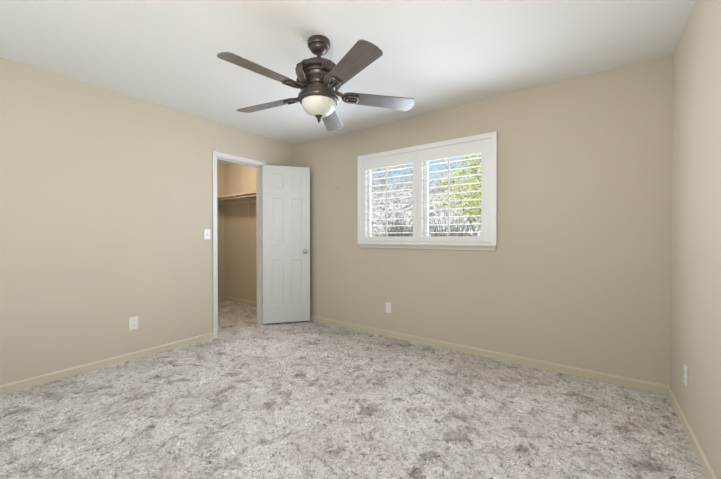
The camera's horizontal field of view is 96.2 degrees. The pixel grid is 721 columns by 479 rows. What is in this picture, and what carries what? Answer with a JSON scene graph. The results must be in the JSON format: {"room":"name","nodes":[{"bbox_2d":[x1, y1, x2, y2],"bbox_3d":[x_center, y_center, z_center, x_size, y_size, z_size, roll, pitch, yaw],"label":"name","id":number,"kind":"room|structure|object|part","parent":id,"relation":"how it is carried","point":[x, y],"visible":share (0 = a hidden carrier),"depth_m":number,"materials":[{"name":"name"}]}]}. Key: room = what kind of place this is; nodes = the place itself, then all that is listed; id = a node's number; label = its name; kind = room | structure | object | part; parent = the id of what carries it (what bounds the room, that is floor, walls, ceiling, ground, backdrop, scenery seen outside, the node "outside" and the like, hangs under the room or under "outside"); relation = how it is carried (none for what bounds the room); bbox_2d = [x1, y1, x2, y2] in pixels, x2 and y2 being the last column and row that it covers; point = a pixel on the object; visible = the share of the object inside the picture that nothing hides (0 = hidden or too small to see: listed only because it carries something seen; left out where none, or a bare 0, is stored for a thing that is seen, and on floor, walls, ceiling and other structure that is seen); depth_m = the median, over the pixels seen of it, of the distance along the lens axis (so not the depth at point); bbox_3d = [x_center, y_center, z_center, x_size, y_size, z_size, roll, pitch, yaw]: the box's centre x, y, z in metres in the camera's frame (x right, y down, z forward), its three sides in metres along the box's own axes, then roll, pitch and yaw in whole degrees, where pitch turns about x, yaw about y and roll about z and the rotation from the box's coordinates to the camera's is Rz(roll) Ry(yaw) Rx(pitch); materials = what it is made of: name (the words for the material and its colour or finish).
{"room":"empty bedroom","nodes":[
{"label":"empty bedroom","id":0,"kind":"room"},
{"bbox_2d":[0,57,292,384],"bbox_3d":[-2.068,-0.092,3.188,0.115,2.470,3.625,0,1,36],"label":"wall","id":1,"kind":"structure","parent":0,"point":[106,196],"depth_m":2.80,"materials":[{"name":"beige paint"}]},
{"bbox_2d":[0,332,213,394],"bbox_3d":[-2.335,1.096,2.717,0.013,0.083,2.301,0,1,36],"label":"baseboard","id":2,"kind":"structure","parent":1,"relation":"attached to","point":[24,384],"depth_m":2.79,"materials":[{"name":"beige paint"}]},
{"bbox_2d":[129,316,137,329],"bbox_3d":[-2.119,0.782,3.018,0.009,0.116,0.072,0,1,36],"label":"wall outlet","id":3,"kind":"object","parent":1,"relation":"attached to","point":[133,321],"visible":1,"depth_m":3.01,"materials":[{"name":"white plastic"}]},
{"bbox_2d":[204,229,209,239],"bbox_3d":[-1.698,-0.056,3.587,0.021,0.116,0.072,0,1,36],"label":"light switch","id":4,"kind":"object","parent":1,"relation":"attached to","point":[206,231],"visible":1,"depth_m":3.58,"materials":[{"name":"white plastic"}]},
{"bbox_2d":[212,151,265,337],"bbox_3d":[-1.502,0.057,3.974,0.147,2.119,0.728,0,1,36],"label":"door frame","id":5,"kind":"structure","parent":1,"relation":"attached to","point":[259,232],"depth_m":3.99,"materials":[{"name":"white paint"}]},
{"bbox_2d":[262,165,309,323],"bbox_3d":[-0.975,0.064,4.244,0.617,2.045,0.143,0,0,-15],"label":"door","id":6,"kind":"structure","parent":1,"relation":"in","point":[286,189],"depth_m":4.24,"materials":[{"name":"white paint"}]},
{"bbox_2d":[217,164,224,296],"bbox_3d":[-3.057,-0.107,5.143,0.115,2.470,1.870,0,1,36],"label":"wall","id":7,"kind":"structure","parent":0,"point":[220,168],"depth_m":5.81,"materials":[{"name":"beige paint"}]},
{"bbox_2d":[225,163,256,301],"bbox_3d":[-1.734,-0.110,5.413,1.945,2.470,0.115,0,1,36],"label":"wall","id":8,"kind":"structure","parent":0,"point":[240,227],"depth_m":5.59,"materials":[{"name":"beige paint"}]},
{"bbox_2d":[217,192,255,214],"bbox_3d":[-1.809,-0.562,5.207,1.828,0.318,0.299,0,1,36],"label":"closet shelf","id":9,"kind":"object","parent":8,"relation":"attached to","point":[250,197],"visible":0.58,"depth_m":5.41,"materials":[{"name":"beige paint"}]},
{"bbox_3d":[-1.876,-0.672,5.113,1.826,0.026,0.026,0,1,36],"label":"hanging rod","id":10,"kind":"part","parent":9,"relation":"part of","materials":[{"name":"beige paint"}]},
{"bbox_2d":[225,296,256,305],"bbox_3d":[-1.724,1.074,5.337,1.830,0.083,0.013,0,1,36],"label":"baseboard","id":11,"kind":"structure","parent":8,"relation":"attached to","point":[247,302],"depth_m":5.56,"materials":[{"name":"beige paint"}]},
{"bbox_2d":[0,0,695,164],"bbox_3d":[-1.142,-1.383,2.661,6.113,0.120,3.870,0,1,36],"label":"ceiling","id":12,"kind":"structure","parent":0,"point":[439,54],"depth_m":2.19,"materials":[{"name":"white paint"}]},
{"bbox_2d":[217,35,414,130],"bbox_3d":[-0.311,-1.051,2.136,1.287,0.537,1.267,0,1,36],"label":"ceiling fan","id":13,"kind":"object","parent":12,"relation":"hanging from","point":[317,79],"visible":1,"depth_m":2.05,"materials":[{"name":"brown metal"}]},
{"bbox_3d":[-0.548,-0.956,1.847,0.143,0.040,0.519,0,1,41],"label":"fan blade","id":14,"kind":"part","parent":13,"relation":"part of","materials":[{"name":"brown wood"}]},
{"bbox_3d":[-0.655,-0.960,2.319,0.519,0.040,0.143,0,1,23],"label":"fan blade","id":15,"kind":"part","parent":13,"relation":"part of","materials":[{"name":"brown wood"}]},
{"bbox_3d":[-0.277,-0.869,2.157,0.229,0.094,0.227,0,1,36],"label":"lamp shade","id":16,"kind":"part","parent":13,"relation":"part of","materials":[{"name":"white glass"}]},
{"bbox_3d":[-0.240,-0.962,2.566,0.143,0.040,0.519,0,0,5],"label":"fan blade","id":17,"kind":"part","parent":13,"relation":"part of","materials":[{"name":"brown wood"}]},
{"bbox_3d":[-0.066,-0.956,1.803,0.143,0.040,0.519,0,1,-31],"label":"fan blade","id":18,"kind":"part","parent":13,"relation":"part of","materials":[{"name":"brown wood"}]},
{"bbox_3d":[0.124,-0.960,2.248,0.519,0.040,0.143,0,0,-13],"label":"fan blade","id":19,"kind":"part","parent":13,"relation":"part of","materials":[{"name":"brown wood"}]},
{"bbox_2d":[0,300,706,478],"bbox_3d":[-1.149,1.127,2.680,6.080,0.020,3.836,0,1,36],"label":"floor","id":20,"kind":"structure","parent":0,"point":[628,451],"depth_m":2.05,"materials":[{"name":"carpet"}]},
{"bbox_2d":[0,300,702,478],"bbox_3d":[-1.148,1.123,2.672,5.853,0.025,3.628,0,1,36],"label":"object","id":21,"kind":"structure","parent":20,"relation":"on","point":[235,306],"depth_m":2.04,"materials":[{"name":"grey carpet"}]},
{"bbox_2d":[293,55,671,385],"bbox_3d":[0.680,-0.096,3.534,4.168,2.470,0.150,0,1,36],"label":"wall","id":22,"kind":"structure","parent":0,"point":[578,274],"depth_m":2.79,"materials":[{"name":"beige paint"}]},
{"bbox_2d":[386,302,390,312],"bbox_3d":[0.318,0.780,3.704,0.072,0.116,0.009,0,1,36],"label":"wall outlet","id":23,"kind":"object","parent":22,"relation":"attached to","point":[388,305],"visible":1,"depth_m":3.70,"materials":[{"name":"white plastic"}]},
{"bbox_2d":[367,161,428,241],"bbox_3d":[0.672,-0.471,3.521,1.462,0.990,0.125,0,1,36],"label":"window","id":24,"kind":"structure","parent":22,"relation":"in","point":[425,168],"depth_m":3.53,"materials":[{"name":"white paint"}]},
{"bbox_2d":[357,131,497,250],"bbox_3d":[0.617,-0.450,3.456,1.591,1.103,0.087,0,1,36],"label":"plantation shutters","id":25,"kind":"object","parent":22,"relation":"attached to","point":[486,144],"visible":1,"depth_m":3.34,"materials":[{"name":"white paint"}]},
{"bbox_3d":[0.294,-0.434,3.643,0.014,0.760,0.012,0,1,36],"label":"tilt rod","id":26,"kind":"part","parent":25,"relation":"part of","materials":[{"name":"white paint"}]},
{"bbox_3d":[0.314,-0.464,3.682,0.730,0.972,0.028,0,1,36],"label":"panel","id":27,"kind":"part","parent":25,"relation":"part of","materials":[{"name":"white paint"}]},
{"bbox_3d":[0.616,0.077,3.458,1.583,0.048,0.050,0,1,36],"label":"sill","id":28,"kind":"part","parent":25,"relation":"part of","materials":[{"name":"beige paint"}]},
{"bbox_3d":[0.880,-0.431,3.221,0.014,0.760,0.012,0,1,36],"label":"tilt rod","id":29,"kind":"part","parent":25,"relation":"part of","materials":[{"name":"white paint"}]},
{"bbox_3d":[0.917,-0.461,3.247,0.755,0.972,0.028,0,1,36],"label":"panel","id":30,"kind":"part","parent":25,"relation":"part of","materials":[{"name":"white paint"}]},
{"bbox_2d":[310,315,668,395],"bbox_3d":[0.638,1.088,3.474,3.925,0.083,0.013,0,1,36],"label":"baseboard","id":31,"kind":"structure","parent":22,"relation":"attached to","point":[638,384],"depth_m":2.91,"materials":[{"name":"beige paint"}]},
{"bbox_2d":[670,0,720,478],"bbox_3d":[1.220,-0.074,0.818,0.115,2.470,3.625,0,1,36],"label":"wall","id":32,"kind":"structure","parent":0,"point":[695,336],"depth_m":1.73,"materials":[{"name":"beige paint"}]},
{"bbox_2d":[684,363,687,386],"bbox_3d":[1.940,0.808,1.930,0.009,0.116,0.072,0,1,36],"label":"wall outlet","id":33,"kind":"object","parent":32,"relation":"attached to","point":[685,366],"visible":1,"depth_m":1.92,"materials":[{"name":"white plastic"}]},
{"bbox_2d":[668,386,717,478],"bbox_3d":[1.198,1.108,0.907,0.013,0.083,3.497,0,1,36],"label":"baseboard","id":34,"kind":"structure","parent":32,"relation":"attached to","point":[706,466],"depth_m":1.75,"materials":[{"name":"beige paint"}]},
{"label":"outside","id":35,"kind":"structure","parent":0,"visible":0},
{"bbox_3d":[12.511,1.309,30.189,65.000,0.350,56.410,0,1,36],"label":"ground","id":36,"kind":"structure","parent":35,"visible":0},
{"bbox_2d":[371,166,412,220],"bbox_3d":[0.412,-1.336,15.221,5.574,5.254,4.093,0,1,-26],"label":"bare tree","id":37,"kind":"object","parent":36,"relation":"on","point":[395,171],"visible":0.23,"depth_m":15.43,"materials":[{"name":"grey plant"}]},
{"bbox_2d":[371,214,432,236],"bbox_3d":[0.862,0.406,6.764,1.315,1.899,1.426,0,0,0],"label":"bare shrub","id":38,"kind":"object","parent":36,"relation":"on","point":[396,229],"visible":0.06,"depth_m":6.66,"materials":[{"name":"grey plant"}]},
{"bbox_2d":[371,164,433,235],"bbox_3d":[1.057,-0.841,10.958,2.866,4.321,2.244,0,1,24],"label":"bare tree","id":39,"kind":"object","parent":36,"relation":"on","point":[399,166],"visible":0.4,"depth_m":10.81,"materials":[{"name":"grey plant"}]},
{"bbox_2d":[429,155,480,235],"bbox_3d":[4.187,-1.221,13.164,3.686,5.084,3.685,0,1,32],"label":"bare tree","id":40,"kind":"object","parent":36,"relation":"on","point":[443,160],"visible":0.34,"depth_m":13.79,"materials":[{"name":"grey plant"}]},
{"bbox_2d":[429,214,480,235],"bbox_3d":[1.631,0.445,6.019,1.192,1.834,1.144,0,0,14],"label":"bare shrub","id":41,"kind":"object","parent":36,"relation":"on","point":[457,229],"visible":0.08,"depth_m":5.88,"materials":[{"name":"grey plant"}]},
{"bbox_2d":[433,154,480,235],"bbox_3d":[3.276,-0.435,8.239,4.046,3.582,2.627,0,1,-40],"label":"tree","id":42,"kind":"object","parent":36,"relation":"on","point":[472,204],"visible":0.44,"depth_m":7.39,"materials":[{"name":"green plant"}]},
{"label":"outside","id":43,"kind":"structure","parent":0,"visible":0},
{"bbox_2d":[371,179,480,236],"bbox_3d":[9.276,-1.852,27.816,58.500,7.574,26.000,0,1,36],"label":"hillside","id":44,"kind":"structure","parent":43,"point":[408,207],"depth_m":23.53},
{"bbox_2d":[371,166,443,230],"bbox_3d":[2.748,-2.683,20.903,6.305,6.133,3.569,0,0,-4],"label":"bare tree","id":45,"kind":"object","parent":44,"relation":"on","point":[407,178],"visible":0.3,"depth_m":20.87,"materials":[{"name":"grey plant"}]},
{"bbox_2d":[463,154,478,233],"bbox_3d":[6.918,-3.115,15.727,4.309,7.065,3.924,0,1,36],"label":"bare tree","id":46,"kind":"object","parent":44,"relation":"on","point":[475,154],"visible":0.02,"depth_m":16.99,"materials":[{"name":"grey plant"}]}
]}

